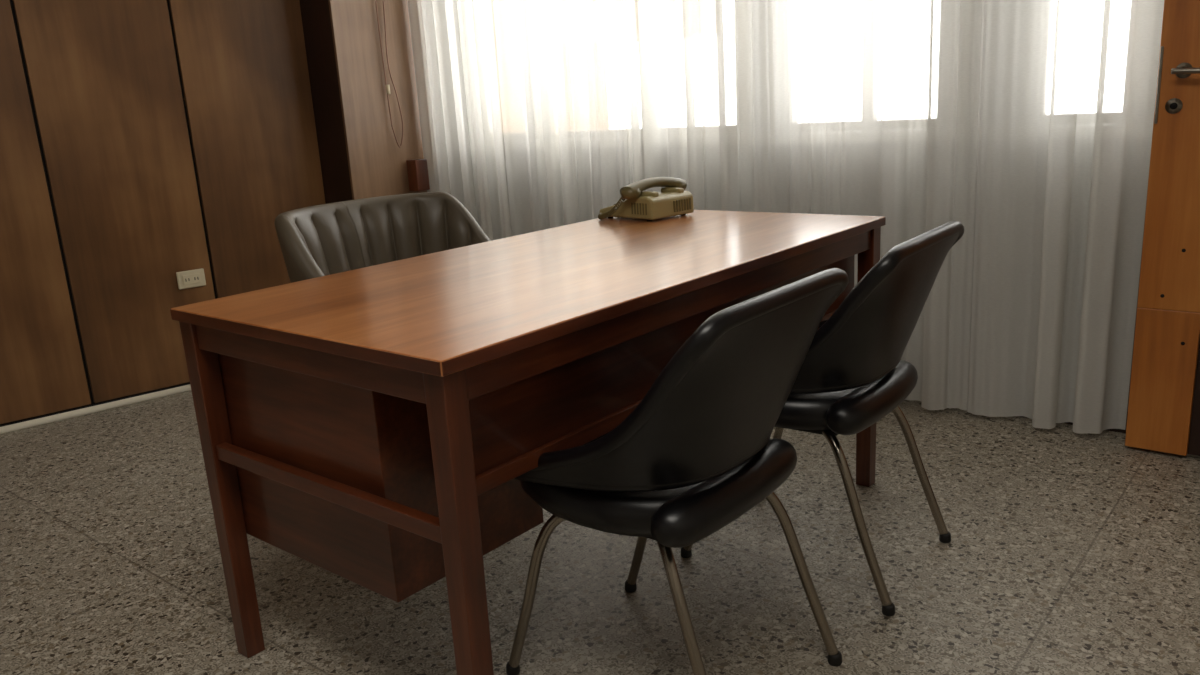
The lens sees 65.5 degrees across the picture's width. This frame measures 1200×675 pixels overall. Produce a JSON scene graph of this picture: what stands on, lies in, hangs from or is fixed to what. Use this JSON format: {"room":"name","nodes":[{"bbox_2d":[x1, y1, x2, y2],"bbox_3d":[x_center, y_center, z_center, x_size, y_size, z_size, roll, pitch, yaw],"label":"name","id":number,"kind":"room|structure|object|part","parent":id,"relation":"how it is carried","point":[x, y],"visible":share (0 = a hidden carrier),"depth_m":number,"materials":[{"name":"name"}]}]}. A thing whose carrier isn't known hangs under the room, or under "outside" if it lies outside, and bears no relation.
{"room":"office","nodes":[
{"label":"office","id":0,"kind":"room"},
{"bbox_2d":[0,0,216,424],"bbox_3d":[-2.924,-0.750,2.754,4.650,2.600,0.012,-15,18,-38],"label":"backing","id":1,"kind":"object","parent":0,"point":[11,1],"depth_m":3.63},
{"bbox_2d":[0,0,325,423],"bbox_3d":[-2.912,-0.764,2.745,4.282,2.570,0.018,-15,18,-38],"label":"wall","id":2,"kind":"structure","parent":0,"point":[103,75],"depth_m":3.69,"materials":[{"name":"brown wood"}]},
{"bbox_3d":[-2.299,-0.926,3.235,0.524,2.570,0.018,-15,18,-38],"label":"wood panel","id":3,"kind":"part","parent":2,"relation":"part of","materials":[{"name":"brown wood"}]},
{"bbox_3d":[-1.889,-1.034,3.562,0.524,2.570,0.018,-15,18,-38],"label":"wood panel","id":4,"kind":"part","parent":2,"relation":"part of","materials":[{"name":"brown wood"}]},
{"bbox_2d":[176,268,205,288],"bbox_3d":[-1.694,-0.243,3.869,0.110,0.072,0.016,-15,18,-38],"label":"wall outlet","id":5,"kind":"object","parent":2,"relation":"attached to","point":[190,278],"depth_m":3.86,"materials":[{"name":"beige plastic"}]},
{"bbox_3d":[-1.477,-1.143,3.892,0.530,2.570,0.018,-15,18,-38],"label":"wood panel","id":6,"kind":"part","parent":2,"relation":"part of","materials":[{"name":"brown wood"}]},
{"bbox_2d":[299,0,352,203],"bbox_3d":[-1.013,-1.265,4.320,0.420,2.600,0.775,8,19,39],"label":"wall pillar","id":7,"kind":"structure","parent":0,"point":[315,14],"depth_m":4.02,"materials":[{"name":"brown wood"}]},
{"bbox_2d":[0,391,1199,674],"bbox_3d":[-0.953,0.732,1.972,6.200,0.100,5.750,8,19,39],"label":"floor","id":8,"kind":"structure","parent":0,"point":[1068,552],"depth_m":2.19,"materials":[{"name":"stone"}]},
{"bbox_2d":[0,384,190,433],"bbox_3d":[-2.859,0.511,3.008,4.350,0.028,0.032,-15,18,-38],"label":"baseboard","id":9,"kind":"structure","parent":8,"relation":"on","point":[106,406],"depth_m":3.68,"materials":[{"name":"beige"}]},
{"bbox_2d":[274,191,490,282],"bbox_3d":[-0.508,0.034,2.695,0.646,0.838,0.654,8,19,39],"label":"armchair","id":10,"kind":"object","parent":8,"relation":"on","point":[321,240],"visible":0.38,"depth_m":2.81,"materials":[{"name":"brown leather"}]},
{"bbox_2d":[170,210,885,674],"bbox_3d":[-0.022,0.175,2.214,0.792,0.750,1.540,8,19,39],"label":"office desk","id":11,"kind":"object","parent":8,"relation":"on","point":[374,427],"visible":0.86,"depth_m":1.69,"materials":[{"name":"brown wood"}]},
{"bbox_3d":[-0.759,0.314,1.889,0.045,0.726,0.045,8,19,39],"label":"leg","id":12,"kind":"part","parent":11,"relation":"part of","materials":[{"name":"brown wood"}]},
{"bbox_3d":[-0.490,0.263,1.639,0.671,0.030,0.022,8,19,39],"label":"rail","id":13,"kind":"part","parent":11,"relation":"part of","materials":[{"name":"brown wood"}]},
{"bbox_3d":[-0.205,0.397,1.443,0.045,0.726,0.045,8,19,39],"label":"leg","id":14,"kind":"part","parent":11,"relation":"part of","materials":[{"name":"brown wood"}]},
{"bbox_2d":[598,177,693,221],"bbox_3d":[0.125,-0.408,2.708,0.257,0.114,0.234,-16,19,-40],"label":"desk telephone","id":15,"kind":"object","parent":11,"relation":"on","point":[673,199],"visible":1,"depth_m":2.63,"materials":[{"name":"brown plastic"}]},
{"bbox_3d":[0.024,-0.383,2.683,0.062,0.086,0.164,-9,15,-21],"label":"coiled cord","id":16,"kind":"part","parent":15,"relation":"part of","materials":[{"name":"brown plastic"}]},
{"bbox_2d":[621,188,640,198],"bbox_3d":[0.086,-0.405,2.616,0.058,0.032,0.058,-16,19,-40],"label":"cup","id":17,"kind":"object","parent":15,"relation":"on","point":[626,193],"depth_m":2.59,"materials":[{"name":"plastic"}]},
{"bbox_2d":[676,181,684,189],"bbox_3d":[0.224,-0.445,2.738,0.058,0.032,0.058,-16,19,-40],"label":"cup","id":18,"kind":"object","parent":15,"relation":"on","point":[679,184],"depth_m":2.71,"materials":[{"name":"plastic"}]},
{"bbox_3d":[0.225,0.080,2.003,0.034,0.030,1.456,8,19,39],"label":"modesty rail","id":19,"kind":"part","parent":11,"relation":"part of","materials":[{"name":"brown wood"}]},
{"bbox_3d":[0.217,-0.034,1.975,0.020,0.206,1.456,8,19,39],"label":"modesty panel","id":20,"kind":"part","parent":11,"relation":"part of","materials":[{"name":"brown wood"}]},
{"bbox_3d":[0.727,0.060,2.538,0.045,0.726,0.045,8,19,39],"label":"leg","id":21,"kind":"part","parent":11,"relation":"part of","materials":[{"name":"brown wood"}]},
{"bbox_2d":[506,268,848,674],"bbox_3d":[0.122,0.270,1.738,0.532,0.786,0.496,8,19,39],"label":"chair","id":22,"kind":"object","parent":8,"relation":"on","point":[697,453],"visible":1,"depth_m":1.53,"materials":[{"name":"black leather"}]},
{"bbox_3d":[-0.090,0.484,1.770,0.215,0.364,0.047,0,15,13],"label":"leg","id":23,"kind":"part","parent":22,"relation":"part of","materials":[{"name":"silver metal"}]},
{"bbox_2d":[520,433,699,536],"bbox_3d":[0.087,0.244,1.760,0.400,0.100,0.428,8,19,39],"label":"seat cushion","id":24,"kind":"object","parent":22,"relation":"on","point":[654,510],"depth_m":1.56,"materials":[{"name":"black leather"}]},
{"bbox_3d":[0.111,0.411,2.006,0.047,0.364,0.215,-9,16,-22],"label":"leg","id":25,"kind":"part","parent":22,"relation":"part of","materials":[{"name":"silver metal"}]},
{"bbox_3d":[0.144,0.520,1.579,0.050,0.364,0.235,-10,16,-25],"label":"leg","id":26,"kind":"part","parent":22,"relation":"part of","materials":[{"name":"silver metal"}]},
{"bbox_3d":[0.348,0.446,1.817,0.235,0.364,0.050,1,15,15],"label":"leg","id":27,"kind":"part","parent":22,"relation":"part of","materials":[{"name":"silver metal"}]},
{"bbox_2d":[681,221,963,615],"bbox_3d":[0.504,0.135,2.178,0.532,0.786,0.496,7,18,36],"label":"chair","id":28,"kind":"object","parent":8,"relation":"on","point":[852,374],"visible":0.84,"depth_m":1.96,"materials":[{"name":"black leather"}]},
{"bbox_3d":[0.293,0.351,2.200,0.215,0.364,0.047,-1,15,10],"label":"leg","id":29,"kind":"part","parent":28,"relation":"part of","materials":[{"name":"silver metal"}]},
{"bbox_3d":[0.484,0.277,2.445,0.047,0.364,0.215,-10,16,-25],"label":"leg","id":30,"kind":"part","parent":28,"relation":"part of","materials":[{"name":"silver metal"}]},
{"bbox_2d":[774,387,858,429],"bbox_3d":[0.468,0.108,2.199,0.400,0.100,0.428,7,18,36],"label":"seat cushion","id":31,"kind":"object","parent":28,"relation":"on","point":[805,408],"depth_m":1.98,"materials":[{"name":"black leather"}]},
{"bbox_3d":[0.536,0.383,2.019,0.050,0.364,0.235,-11,16,-27],"label":"leg","id":32,"kind":"part","parent":28,"relation":"part of","materials":[{"name":"silver metal"}]},
{"bbox_3d":[0.729,0.308,2.266,0.235,0.364,0.050,0,15,13],"label":"leg","id":33,"kind":"part","parent":28,"relation":"part of","materials":[{"name":"silver metal"}]},
{"bbox_2d":[752,0,1163,433],"bbox_3d":[1.020,-0.969,2.869,1.226,2.482,0.110,7,18,35],"label":"sheer curtain","id":34,"kind":"object","parent":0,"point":[1027,125],"visible":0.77,"depth_m":2.89,"materials":[{"name":"white fabric"}]},
{"bbox_2d":[1127,155,1150,411],"bbox_3d":[0.366,-0.366,3.867,3.380,0.930,0.181,7,18,35],"label":"wall","id":35,"kind":"structure","parent":0,"point":[1150,155],"depth_m":2.89,"materials":[{"name":"grey paint"}]},
{"bbox_2d":[1020,412,1127,432],"bbox_3d":[1.453,0.237,3.023,0.498,0.060,0.030,8,19,39],"label":"baseboard","id":36,"kind":"structure","parent":35,"relation":"attached to","point":[1070,423],"depth_m":2.89,"materials":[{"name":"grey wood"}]},
{"bbox_3d":[2.217,-0.898,2.155,1.500,2.600,0.435,8,19,39],"label":"wall door","id":37,"kind":"structure","parent":0,"visible":0},
{"bbox_2d":[407,0,754,240],"bbox_3d":[-0.145,-1.119,3.719,1.653,2.482,0.110,7,18,36],"label":"sheer curtain","id":38,"kind":"object","parent":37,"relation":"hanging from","point":[535,115],"visible":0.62,"depth_m":3.71,"materials":[{"name":"white fabric"}]},
{"bbox_2d":[1137,0,1199,455],"bbox_3d":[1.827,-0.645,2.241,0.850,2.088,0.035,8,19,39],"label":"door leaf","id":39,"kind":"structure","parent":37,"relation":"attached to","point":[1172,214],"depth_m":2.52,"materials":[{"name":"brown wood"}]},
{"bbox_2d":[1154,46,1163,123],"bbox_3d":[1.492,-0.673,2.490,0.007,0.200,0.006,8,19,39],"label":"latch plate","id":40,"kind":"object","parent":39,"relation":"attached to","point":[1162,47],"visible":1,"depth_m":2.49,"materials":[{"name":"silver metal"}]},
{"bbox_2d":[1125,308,1199,455],"bbox_3d":[1.607,0.123,2.665,0.156,0.418,0.035,8,19,39],"label":"kick plate","id":41,"kind":"object","parent":39,"relation":"attached to","point":[1163,371],"visible":0.86,"depth_m":2.65,"materials":[{"name":"brown wood"}]},
{"bbox_2d":[1165,98,1182,113],"bbox_3d":[1.525,-0.615,2.481,0.040,0.040,0.004,8,19,39],"label":"escutcheon","id":42,"kind":"object","parent":39,"relation":"attached to","point":[1174,100],"visible":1,"depth_m":2.48,"materials":[{"name":"grey metal"}]},
{"bbox_2d":[1170,103,1177,108],"bbox_3d":[1.524,-0.615,2.479,0.018,0.018,0.001,8,19,39],"label":"keyhole","id":43,"kind":"object","parent":42,"relation":"in","point":[1173,105],"depth_m":2.48,"materials":[{"name":"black metal"}]},
{"bbox_2d":[1176,63,1192,77],"bbox_3d":[1.532,-0.701,2.449,0.040,0.040,0.004,8,19,39],"label":"rose","id":44,"kind":"object","parent":39,"relation":"attached to","point":[1187,65],"visible":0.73,"depth_m":2.45,"materials":[{"name":"silver metal"}]},
{"bbox_3d":[1.887,0.161,2.451,0.554,0.418,0.015,8,19,39],"label":"panel","id":45,"kind":"part","parent":39,"relation":"part of","materials":[{"name":"brown wood"}]},
{"bbox_3d":[1.517,-0.695,2.432,0.022,0.022,0.050,8,19,39],"label":"spindle","id":46,"kind":"object","parent":39,"relation":"attached to","visible":0},
{"bbox_2d":[1171,67,1199,73],"bbox_3d":[1.541,-0.681,2.384,0.141,0.022,0.023,8,19,39],"label":"lever","id":47,"kind":"object","parent":46,"relation":"attached to","point":[1173,70],"visible":1,"depth_m":2.40,"materials":[{"name":"silver metal"}]},
{"bbox_3d":[-2.699,-0.831,3.018,5.350,2.600,0.125,-15,18,-38],"label":"wall","id":48,"kind":"structure","parent":0,"visible":0},
{"bbox_2d":[0,383,189,426],"bbox_3d":[-2.864,0.505,3.030,4.370,0.028,0.010,-15,18,-38],"label":"plinth","id":49,"kind":"object","parent":48,"relation":"attached to","point":[186,383],"visible":0.02,"depth_m":3.70,"materials":[{"name":"black"}]},
{"bbox_2d":[328,0,426,199],"bbox_3d":[-0.888,-1.227,4.141,0.014,2.600,0.660,9,19,39],"label":"wall panel","id":50,"kind":"object","parent":48,"relation":"attached to","point":[377,165],"depth_m":4.06,"materials":[{"name":"brown wood"}]},
{"bbox_2d":[375,0,403,146],"bbox_3d":[-0.935,-1.510,3.993,0.019,1.373,0.077,8,19,39],"label":"blind pull cord","id":51,"kind":"object","parent":48,"relation":"hanging from","point":[387,86],"visible":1,"depth_m":4.07,"materials":[{"name":"beige fabric"}]},
{"bbox_3d":[-0.960,-1.548,3.961,0.017,1.280,0.007,-10,16,-23],"label":"cord","id":52,"kind":"part","parent":51,"relation":"part of","materials":[{"name":"beige fabric"}]},
{"bbox_2d":[406,159,429,190],"bbox_3d":[-0.825,-0.737,4.231,0.065,0.140,0.070,8,19,39],"label":"trim","id":53,"kind":"structure","parent":48,"relation":"attached to","point":[417,169],"depth_m":4.21,"materials":[{"name":"brown wood"}]}
]}

